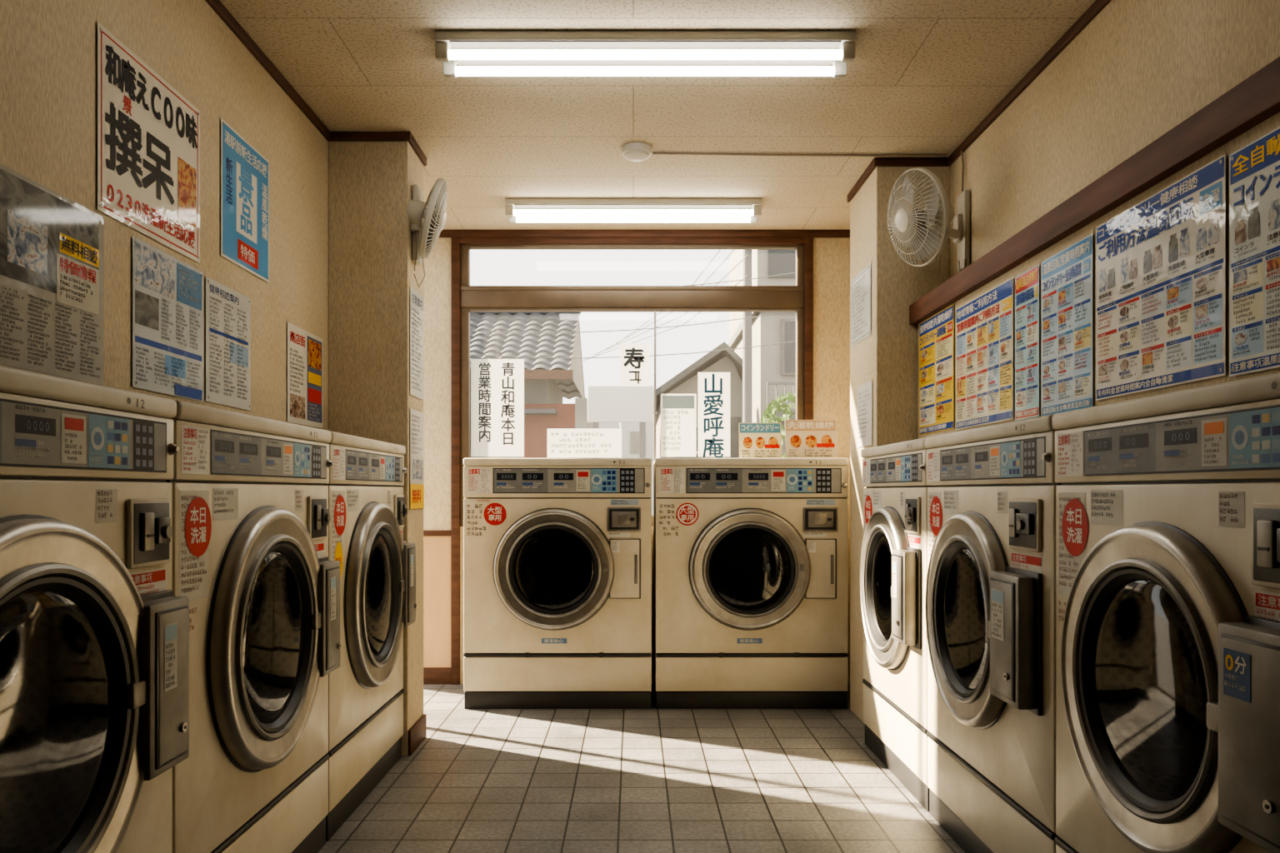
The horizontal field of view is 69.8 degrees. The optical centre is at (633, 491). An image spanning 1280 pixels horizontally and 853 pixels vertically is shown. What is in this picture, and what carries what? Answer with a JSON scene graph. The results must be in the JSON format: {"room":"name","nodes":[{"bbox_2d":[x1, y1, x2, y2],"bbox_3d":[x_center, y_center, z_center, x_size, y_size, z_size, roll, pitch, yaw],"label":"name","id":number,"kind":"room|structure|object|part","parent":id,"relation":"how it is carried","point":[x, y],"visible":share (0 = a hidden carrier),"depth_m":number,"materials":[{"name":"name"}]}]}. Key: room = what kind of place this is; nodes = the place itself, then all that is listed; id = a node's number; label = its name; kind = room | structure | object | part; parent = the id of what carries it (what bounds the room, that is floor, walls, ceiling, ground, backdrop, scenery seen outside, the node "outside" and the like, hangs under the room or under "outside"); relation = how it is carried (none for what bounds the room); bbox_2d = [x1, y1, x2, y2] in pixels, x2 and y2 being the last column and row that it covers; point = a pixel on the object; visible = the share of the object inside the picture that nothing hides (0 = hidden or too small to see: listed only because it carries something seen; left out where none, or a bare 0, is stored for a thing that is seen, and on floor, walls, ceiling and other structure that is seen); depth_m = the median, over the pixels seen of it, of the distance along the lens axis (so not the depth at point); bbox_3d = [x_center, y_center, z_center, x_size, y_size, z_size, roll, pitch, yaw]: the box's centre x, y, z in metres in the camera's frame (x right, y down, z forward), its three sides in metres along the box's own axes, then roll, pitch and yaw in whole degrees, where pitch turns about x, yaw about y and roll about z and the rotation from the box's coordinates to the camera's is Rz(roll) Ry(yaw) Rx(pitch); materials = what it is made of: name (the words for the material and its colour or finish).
{"room":"laundry","nodes":[
{"label":"laundry","id":0,"kind":"room"},
{"bbox_2d":[0,0,328,430],"bbox_3d":[-1.260,-0.185,1.735,0.120,2.450,6.670,0,0,0],"label":"wall","id":1,"kind":"structure","parent":0,"point":[48,48],"depth_m":2.47,"materials":[{"name":"beige paint"}]},
{"bbox_2d":[0,163,103,384],"bbox_3d":[-1.195,-0.430,1.760,0.002,0.380,0.620,0,0,0],"label":"poster","id":2,"kind":"object","parent":1,"relation":"attached to","point":[52,245],"visible":1,"depth_m":1.88,"materials":[{"name":"paper"}]},
{"bbox_2d":[97,21,199,263],"bbox_3d":[-1.195,-0.840,2.288,0.002,0.420,0.483,0,0,0],"label":"poster","id":3,"kind":"object","parent":1,"relation":"attached to","point":[148,132],"visible":1,"depth_m":2.25,"materials":[{"name":"paper"}]},
{"bbox_2d":[132,236,203,401],"bbox_3d":[-1.195,-0.430,2.370,0.002,0.360,0.360,0,0,0],"label":"notice sheet","id":4,"kind":"object","parent":1,"relation":"attached to","point":[167,292],"visible":1,"depth_m":2.35,"materials":[{"name":"paper"}]},
{"bbox_2d":[205,276,250,410],"bbox_3d":[-1.195,-0.428,2.715,0.002,0.350,0.300,0,0,0],"label":"notice sheet","id":5,"kind":"object","parent":1,"relation":"attached to","point":[227,311],"visible":1,"depth_m":2.70,"materials":[{"name":"paper"}]},
{"bbox_2d":[220,117,269,282],"bbox_3d":[-1.195,-0.885,2.835,0.002,0.400,0.350,0,0,0],"label":"poster","id":6,"kind":"object","parent":1,"relation":"attached to","point":[244,170],"visible":1,"depth_m":2.82,"materials":[{"name":"paper"}]},
{"bbox_2d":[205,0,329,139],"bbox_3d":[-1.193,-1.393,0.993,0.014,0.035,5.186,0,0,0],"label":"trim","id":7,"kind":"structure","parent":1,"relation":"attached to","point":[219,8],"depth_m":2.96,"materials":[{"name":"brown wood"}]},
{"bbox_2d":[287,322,322,428],"bbox_3d":[-1.196,-0.414,3.350,0.001,0.345,0.360,0,0,0],"label":"flyer","id":8,"kind":"object","parent":1,"relation":"attached to","point":[304,348],"visible":1,"depth_m":3.33,"materials":[{"name":"paper"}]},
{"bbox_2d":[423,237,849,684],"bbox_3d":[0.070,-0.185,5.010,2.540,2.450,0.120,0,0,0],"label":"wall","id":9,"kind":"structure","parent":0,"point":[831,255],"depth_m":4.95,"materials":[{"name":"beige paint"}]},
{"bbox_2d":[423,667,450,684],"bbox_3d":[-1.090,0.995,4.944,0.220,0.090,0.012,0,0,0],"label":"baseboard","id":10,"kind":"structure","parent":9,"relation":"attached to","point":[432,676],"depth_m":4.94,"materials":[{"name":"brown wood"}]},
{"bbox_2d":[423,530,450,535],"bbox_3d":[-1.090,0.225,4.944,0.220,0.030,0.012,0,0,0],"label":"trim","id":11,"kind":"structure","parent":9,"relation":"attached to","point":[425,532],"depth_m":4.94,"materials":[{"name":"brown wood"}]},
{"bbox_2d":[450,237,813,684],"bbox_3d":[-0.006,-0.165,4.970,1.948,2.410,0.080,0,0,0],"label":"window","id":12,"kind":"structure","parent":9,"relation":"in","point":[466,298],"depth_m":4.95,"materials":[{"name":"brown wood"}]},
{"bbox_3d":[-0.006,-0.573,4.976,1.858,1.526,0.069,0,0,0],"label":"aluminium frame","id":13,"kind":"part","parent":12,"relation":"part of","materials":[{"name":"brown metal"}]},
{"label":"window","id":14,"kind":"structure","parent":12,"relation":"attached to","visible":0},
{"bbox_2d":[470,359,524,456],"bbox_3d":[-0.736,-0.453,4.965,0.287,0.529,0.001,0,0,0],"label":"paper sign","id":15,"kind":"object","parent":14,"relation":"attached to","point":[497,385],"visible":1,"depth_m":4.96,"materials":[{"name":"white paper"}]},
{"bbox_2d":[547,428,621,457],"bbox_3d":[-0.265,-0.262,4.965,0.404,0.157,0.001,0,0,0],"label":"notice sheet","id":16,"kind":"object","parent":14,"relation":"attached to","point":[562,442],"visible":1,"depth_m":4.96,"materials":[{"name":"paper"}]},
{"bbox_2d":[620,343,649,386],"bbox_3d":[0.007,-0.686,4.965,0.157,0.233,0.001,0,0,0],"label":"sheet","id":17,"kind":"object","parent":14,"relation":"attached to","point":[634,357],"visible":1,"depth_m":4.96,"materials":[{"name":"paper"}]},
{"bbox_2d":[660,394,696,456],"bbox_3d":[0.244,-0.359,4.965,0.193,0.341,0.001,0,0,0],"label":"notice sheet","id":18,"kind":"object","parent":14,"relation":"attached to","point":[678,412],"visible":1,"depth_m":4.96,"materials":[{"name":"paper"}]},
{"bbox_2d":[698,372,729,458],"bbox_3d":[0.437,-0.413,4.965,0.175,0.466,0.001,0,0,0],"label":"paper sign","id":19,"kind":"object","parent":14,"relation":"attached to","point":[713,387],"visible":1,"depth_m":4.96,"materials":[{"name":"white paper"}]},
{"bbox_2d":[439,230,849,237],"bbox_3d":[0.070,-1.390,4.940,2.540,0.040,0.020,0,0,0],"label":"trim","id":20,"kind":"structure","parent":9,"relation":"attached to","point":[444,233],"depth_m":4.93,"materials":[{"name":"brown wood"}]},
{"bbox_2d":[317,684,965,852],"bbox_3d":[0.070,1.100,1.675,2.780,0.120,6.790,0,0,0],"label":"floor","id":21,"kind":"structure","parent":0,"point":[653,780],"depth_m":3.25,"materials":[{"name":"tile"}]},
{"bbox_2d":[0,365,189,852],"bbox_3d":[-1.007,0.430,1.346,0.346,1.220,0.896,0,0,0],"label":"washing machine","id":22,"kind":"object","parent":21,"relation":"on","point":[94,635],"visible":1,"depth_m":1.47,"materials":[{"name":"beige metal"}]},
{"bbox_3d":[-0.874,0.355,1.350,0.017,0.424,0.424,0,0,0],"label":"door glass","id":23,"kind":"part","parent":22,"relation":"part of","materials":[{"name":"glass"}]},
{"bbox_2d":[165,400,340,852],"bbox_3d":[-1.007,0.430,2.255,0.346,1.220,0.910,0,0,0],"label":"washing machine","id":24,"kind":"object","parent":21,"relation":"on","point":[251,517],"visible":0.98,"depth_m":2.13,"materials":[{"name":"beige metal"}]},
{"bbox_3d":[-0.874,0.355,2.252,0.017,0.424,0.424,0,0,0],"label":"door glass","id":25,"kind":"part","parent":24,"relation":"part of","materials":[{"name":"glass"}]},
{"bbox_2d":[324,430,416,841],"bbox_3d":[-1.007,0.430,3.154,0.346,1.220,0.876,0,0,0],"label":"washing machine","id":26,"kind":"object","parent":21,"relation":"on","point":[367,511],"visible":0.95,"depth_m":3.04,"materials":[{"name":"beige metal"}]},
{"bbox_3d":[-0.874,0.355,3.168,0.017,0.424,0.424,0,0,0],"label":"door glass","id":27,"kind":"part","parent":26,"relation":"part of","materials":[{"name":"glass"}]},
{"bbox_2d":[328,141,423,755],"bbox_3d":[-1.043,-0.185,3.739,0.314,2.450,0.273,0,0,0],"label":"pillar","id":28,"kind":"structure","parent":21,"relation":"on","point":[371,264],"depth_m":3.60,"materials":[{"name":"beige paint"}]},
{"bbox_2d":[327,131,410,141],"bbox_3d":[-1.036,-1.393,3.593,0.328,0.035,0.014,0,0,0],"label":"trim","id":29,"kind":"structure","parent":28,"relation":"attached to","point":[334,136],"depth_m":3.59,"materials":[{"name":"brown wood"}]},
{"bbox_2d":[410,285,424,399],"bbox_3d":[-0.882,-0.600,3.743,0.001,0.430,0.235,0,0,0],"label":"notice sheet","id":30,"kind":"object","parent":28,"relation":"attached to","point":[417,301],"visible":1,"depth_m":3.74,"materials":[{"name":"white paper"}]},
{"bbox_2d":[410,408,424,509],"bbox_3d":[-0.881,-0.130,3.743,0.001,0.400,0.235,0,0,0],"label":"notice sheet","id":31,"kind":"object","parent":28,"relation":"attached to","point":[417,418],"visible":1,"depth_m":3.74,"materials":[{"name":"paper"}]},
{"bbox_2d":[408,714,426,755],"bbox_3d":[-0.880,0.990,3.739,0.012,0.100,0.273,0,0,0],"label":"baseboard","id":32,"kind":"structure","parent":28,"relation":"attached to","point":[417,732],"depth_m":3.70,"materials":[{"name":"brown wood"}]},
{"bbox_2d":[408,133,426,165],"bbox_3d":[-0.879,-1.393,3.737,0.014,0.035,0.275,0,0,0],"label":"trim","id":33,"kind":"structure","parent":28,"relation":"attached to","point":[413,143],"depth_m":3.73,"materials":[{"name":"brown wood"}]},
{"bbox_2d":[405,178,447,287],"bbox_3d":[-0.829,-1.032,3.660,0.180,0.428,0.316,0,0,0],"label":"wall fan","id":34,"kind":"object","parent":28,"relation":"attached to","point":[427,219],"visible":0.99,"depth_m":3.61,"materials":[{"name":"plastic"}]},
{"bbox_3d":[-0.863,-1.105,3.651,0.112,0.109,0.105,0,0,0],"label":"motor","id":35,"kind":"part","parent":34,"relation":"part of","materials":[{"name":"plastic"}]},
{"bbox_3d":[-0.862,-1.069,3.667,0.040,0.078,0.077,0,0,15],"label":"arm","id":36,"kind":"part","parent":34,"relation":"part of","materials":[{"name":"plastic"}]},
{"bbox_3d":[-0.861,-1.075,3.700,0.049,0.310,0.090,0,0,0],"label":"wall plate","id":37,"kind":"part","parent":34,"relation":"part of","materials":[{"name":"plastic"}]},
{"bbox_3d":[-0.860,-0.933,3.678,0.021,0.230,0.066,0,0,23],"label":"pull cord","id":38,"kind":"part","parent":34,"relation":"part of","materials":[{"name":"beige"}]},
{"bbox_2d":[463,458,651,709],"bbox_3d":[-0.361,0.440,4.614,0.899,1.200,0.573,0,0,0],"label":"washing machine","id":39,"kind":"object","parent":21,"relation":"on","point":[557,552],"visible":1,"depth_m":4.37,"materials":[{"name":"beige metal"}]},
{"bbox_3d":[-0.377,0.370,4.343,0.386,0.386,0.017,0,0,0],"label":"door glass","id":40,"kind":"part","parent":39,"relation":"part of","materials":[{"name":"glass"}]},
{"bbox_2d":[653,458,848,709],"bbox_3d":[0.566,0.440,4.614,0.920,1.200,0.573,0,0,0],"label":"washing machine","id":41,"kind":"object","parent":21,"relation":"on","point":[751,555],"visible":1,"depth_m":4.37,"materials":[{"name":"beige metal"}]},
{"bbox_3d":[0.555,0.370,4.343,0.386,0.386,0.017,0,0,0],"label":"door glass","id":42,"kind":"part","parent":41,"relation":"part of","materials":[{"name":"glass"}]},
{"bbox_2d":[738,422,782,458],"bbox_3d":[0.642,-0.256,4.667,0.215,0.187,0.093,0,0,0],"label":"sign","id":43,"kind":"object","parent":41,"relation":"on","point":[757,440],"visible":0.98,"depth_m":4.64,"materials":[{"name":"beige paper"}]},
{"bbox_2d":[785,420,837,458],"bbox_3d":[0.900,-0.263,4.667,0.260,0.202,0.093,0,0,0],"label":"sign","id":44,"kind":"object","parent":41,"relation":"on","point":[803,438],"visible":0.99,"depth_m":4.64,"materials":[{"name":"beige paper"}]},
{"bbox_2d":[860,437,930,811],"bbox_3d":[1.038,0.432,3.377,0.310,1.215,0.819,0,0,0],"label":"washing machine","id":45,"kind":"object","parent":21,"relation":"on","point":[893,563],"visible":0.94,"depth_m":3.25,"materials":[{"name":"beige metal"}]},
{"bbox_3d":[0.921,0.355,3.390,0.017,0.397,0.397,0,0,0],"label":"door glass","id":46,"kind":"part","parent":45,"relation":"part of","materials":[{"name":"glass"}]},
{"bbox_2d":[850,166,949,724],"bbox_3d":[1.185,-0.185,4.120,0.310,2.450,0.480,0,0,0],"label":"pillar","id":47,"kind":"structure","parent":21,"relation":"on","point":[888,357],"depth_m":3.88,"materials":[{"name":"beige paint"}]},
{"bbox_2d":[850,262,870,347],"bbox_3d":[1.026,-0.835,4.140,0.001,0.310,0.360,0,0,0],"label":"notice sheet","id":48,"kind":"object","parent":47,"relation":"attached to","point":[861,284],"visible":1,"depth_m":4.13,"materials":[{"name":"white paper"}]},
{"bbox_2d":[847,160,875,202],"bbox_3d":[1.023,-1.393,4.120,0.014,0.035,0.480,0,0,0],"label":"trim","id":49,"kind":"structure","parent":47,"relation":"attached to","point":[870,168],"depth_m":4.10,"materials":[{"name":"brown wood"}]},
{"bbox_2d":[857,380,871,447],"bbox_3d":[1.026,-0.340,4.070,0.001,0.280,0.260,0,0,0],"label":"notice sheet","id":50,"kind":"object","parent":47,"relation":"attached to","point":[864,391],"visible":1,"depth_m":4.07,"materials":[{"name":"white paper"}]},
{"bbox_2d":[873,157,950,166],"bbox_3d":[1.178,-1.393,3.873,0.324,0.035,0.014,0,0,0],"label":"trim","id":51,"kind":"structure","parent":47,"relation":"attached to","point":[877,162],"depth_m":3.87,"materials":[{"name":"brown wood"}]},
{"bbox_2d":[924,414,1061,852],"bbox_3d":[1.038,0.432,2.514,0.310,1.215,0.895,0,0,0],"label":"washing machine","id":52,"kind":"object","parent":21,"relation":"on","point":[990,604],"visible":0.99,"depth_m":2.37,"materials":[{"name":"beige metal"}]},
{"bbox_3d":[0.921,0.355,2.565,0.017,0.397,0.397,0,0,0],"label":"door glass","id":53,"kind":"part","parent":52,"relation":"part of","materials":[{"name":"glass"}]},
{"bbox_2d":[1052,372,1279,852],"bbox_3d":[1.038,0.432,1.612,0.310,1.215,0.898,0,0,0],"label":"washing machine","id":54,"kind":"object","parent":21,"relation":"on","point":[1167,505],"visible":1,"depth_m":1.58,"materials":[{"name":"beige metal"}]},
{"bbox_3d":[0.921,0.355,1.664,0.017,0.397,0.397,0,0,0],"label":"door glass","id":55,"kind":"part","parent":54,"relation":"part of","materials":[{"name":"glass"}]},
{"bbox_2d":[219,0,1095,229],"bbox_3d":[0.070,-1.470,1.675,2.780,0.120,6.790,0,0,0],"label":"ceiling","id":56,"kind":"structure","parent":0,"point":[923,75],"depth_m":3.30,"materials":[{"name":"beige paint"}]},
{"bbox_2d":[505,198,761,224],"bbox_3d":[0.000,-1.369,4.482,1.235,0.080,0.165,0,0,0],"label":"lamp","id":57,"kind":"object","parent":56,"relation":"attached to","point":[514,207],"visible":1,"depth_m":4.41,"materials":[{"name":"white plastic"}]},
{"bbox_2d":[621,142,651,161],"bbox_3d":[0.014,-1.387,3.760,0.124,0.045,0.124,0,0,0],"label":"smoke detector","id":58,"kind":"object","parent":56,"relation":"attached to","point":[633,152],"visible":1,"depth_m":3.72,"materials":[{"name":"white plastic"}]},
{"bbox_2d":[435,30,855,78],"bbox_3d":[0.037,-1.369,2.882,1.290,0.080,0.165,0,0,0],"label":"lamp","id":59,"kind":"object","parent":56,"relation":"attached to","point":[452,48],"visible":1,"depth_m":2.82,"materials":[{"name":"white plastic"}]},
{"bbox_2d":[652,151,947,157],"bbox_3d":[0.695,-1.403,3.819,1.230,0.009,0.017,0,0,-1],"label":"cable conduit","id":60,"kind":"object","parent":56,"relation":"attached to","point":[653,152],"visible":1,"depth_m":3.82,"materials":[{"name":"beige plastic"}]},
{"bbox_2d":[918,111,1279,439],"bbox_3d":[1.270,0.168,1.133,0.140,1.745,5.465,0,0,0],"label":"wall","id":61,"kind":"structure","parent":0,"point":[1272,122],"depth_m":2.31,"materials":[{"name":"beige paper"}]},
{"bbox_2d":[919,304,953,434],"bbox_3d":[1.194,-0.468,3.625,0.002,0.465,0.410,0,0,0],"label":"poster","id":62,"kind":"object","parent":61,"relation":"attached to","point":[936,333],"visible":1,"depth_m":3.62,"materials":[{"name":"paper"}]},
{"bbox_2d":[955,277,1013,429],"bbox_3d":[1.194,-0.452,3.140,0.002,0.447,0.510,0,0,0],"label":"poster","id":63,"kind":"object","parent":61,"relation":"attached to","point":[984,325],"visible":1,"depth_m":3.10,"materials":[{"name":"paper"}]},
{"bbox_2d":[1015,264,1039,420],"bbox_3d":[1.194,-0.446,2.785,0.002,0.448,0.170,0,0,0],"label":"flyer","id":64,"kind":"object","parent":61,"relation":"attached to","point":[1027,284],"visible":1,"depth_m":2.78,"materials":[{"name":"paper"}]},
{"bbox_2d":[1041,233,1092,415],"bbox_3d":[1.194,-0.445,2.535,0.002,0.455,0.300,0,0,0],"label":"poster","id":65,"kind":"object","parent":61,"relation":"attached to","point":[1067,276],"visible":1,"depth_m":2.52,"materials":[{"name":"paper"}]},
{"bbox_2d":[909,56,1279,324],"bbox_3d":[1.192,-0.747,1.150,0.047,0.083,5.500,0,0,0],"label":"trim","id":66,"kind":"structure","parent":61,"relation":"attached to","point":[1256,99],"depth_m":2.16,"materials":[{"name":"brown wood"}]},
{"bbox_2d":[1095,154,1225,400],"bbox_3d":[1.194,-0.459,2.109,0.002,0.447,0.518,0,0,0],"label":"poster","id":67,"kind":"object","parent":61,"relation":"attached to","point":[1161,262],"visible":1,"depth_m":2.07,"materials":[{"name":"paper"}]},
{"bbox_2d":[1229,126,1279,376],"bbox_3d":[1.194,-0.453,1.544,0.002,0.445,0.588,0,0,0],"label":"poster","id":68,"kind":"object","parent":61,"relation":"attached to","point":[1254,168],"visible":1,"depth_m":1.76,"materials":[{"name":"paper"}]},
{"bbox_2d":[950,0,1279,278],"bbox_3d":[1.400,-0.185,1.735,0.120,2.450,6.670,0,0,0],"label":"wall","id":69,"kind":"structure","parent":0,"point":[1139,69],"depth_m":2.61,"materials":[{"name":"beige paint"}]},
{"bbox_2d":[887,150,969,274],"bbox_3d":[1.168,-1.082,3.524,0.342,0.587,0.402,0,0,0],"label":"wall fan","id":70,"kind":"object","parent":69,"relation":"attached to","point":[910,228],"depth_m":3.49,"materials":[{"name":"plastic"}]},
{"bbox_3d":[1.175,-1.064,3.526,0.108,0.107,0.104,0,0,-17],"label":"motor","id":71,"kind":"part","parent":70,"relation":"part of","materials":[{"name":"plastic"}]},
{"bbox_3d":[1.236,-1.028,3.597,0.040,0.078,0.220,0,0,39],"label":"arm","id":72,"kind":"part","parent":70,"relation":"part of","materials":[{"name":"plastic"}]},
{"bbox_3d":[1.260,-0.898,3.593,0.051,0.219,0.215,0,0,40],"label":"pull cord","id":73,"kind":"part","parent":70,"relation":"part of","materials":[{"name":"beige"}]},
{"bbox_3d":[1.315,-1.045,3.680,0.049,0.310,0.090,0,0,0],"label":"wall plate","id":74,"kind":"part","parent":70,"relation":"part of","materials":[{"name":"plastic"}]},
{"bbox_3d":[1.275,-1.083,3.650,0.117,0.584,0.108,0,0,0],"label":"power cord","id":75,"kind":"part","parent":70,"relation":"part of","materials":[{"name":"white plastic"}]},
{"bbox_2d":[948,0,1111,164],"bbox_3d":[1.333,-1.393,1.133,0.014,0.035,5.466,0,0,0],"label":"trim","id":76,"kind":"structure","parent":69,"relation":"attached to","point":[1097,6],"depth_m":3.04,"materials":[{"name":"brown wood"}]},
{"label":"outside","id":77,"kind":"structure","parent":0,"visible":0},
{"bbox_3d":[0.000,1.252,25.000,90.000,0.175,90.000,0,0,0],"label":"ground","id":78,"kind":"structure","parent":77,"visible":0},
{"bbox_2d":[470,311,592,458],"bbox_3d":[-4.400,-1.240,17.575,7.200,4.800,4.850,0,0,0],"label":"house","id":79,"kind":"structure","parent":78,"relation":"on","point":[547,381],"depth_m":16.04,"materials":[{"name":"grey paint"}]},
{"bbox_2d":[587,385,653,458],"bbox_3d":[-0.125,0.060,9.030,0.650,2.200,0.060,0,0,0],"label":"signboard","id":80,"kind":"object","parent":78,"relation":"on","point":[605,403],"visible":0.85,"depth_m":9.00,"materials":[{"name":"concrete"}]},
{"bbox_2d":[599,422,654,515],"bbox_3d":[-3.200,-1.650,31.475,11.600,5.620,3.050,0,0,0],"label":"buildings","id":81,"kind":"structure","parent":78,"relation":"on","point":[630,431],"depth_m":30.00,"materials":[{"name":"paint"}]},
{"bbox_2d":[470,250,795,422],"bbox_3d":[0.126,-3.000,14.726,10.058,8.320,3.476,0,0,5],"label":"utility pole","id":82,"kind":"object","parent":78,"relation":"on","point":[747,347],"visible":0.3,"depth_m":13.44,"materials":[{"name":"concrete"}]},
{"bbox_2d":[653,341,742,459],"bbox_3d":[1.450,-0.860,19.900,2.300,4.040,4.600,0,0,0],"label":"gabled house","id":83,"kind":"structure","parent":78,"relation":"on","point":[686,382],"depth_m":18.00,"materials":[{"name":"paint"}]},
{"bbox_2d":[727,250,795,454],"bbox_3d":[5.075,-2.200,18.500,6.050,6.720,7.000,0,0,0],"label":"apartment building","id":84,"kind":"structure","parent":78,"relation":"on","point":[773,366],"depth_m":15.61,"materials":[{"name":"paint"}]},
{"bbox_2d":[760,391,795,458],"bbox_3d":[2.102,-0.080,12.011,1.229,2.480,1.116,0,0,0],"label":"bush","id":85,"kind":"object","parent":78,"relation":"on","point":[770,416],"visible":0.16,"depth_m":11.91,"materials":[{"name":"green plant"}]}
]}

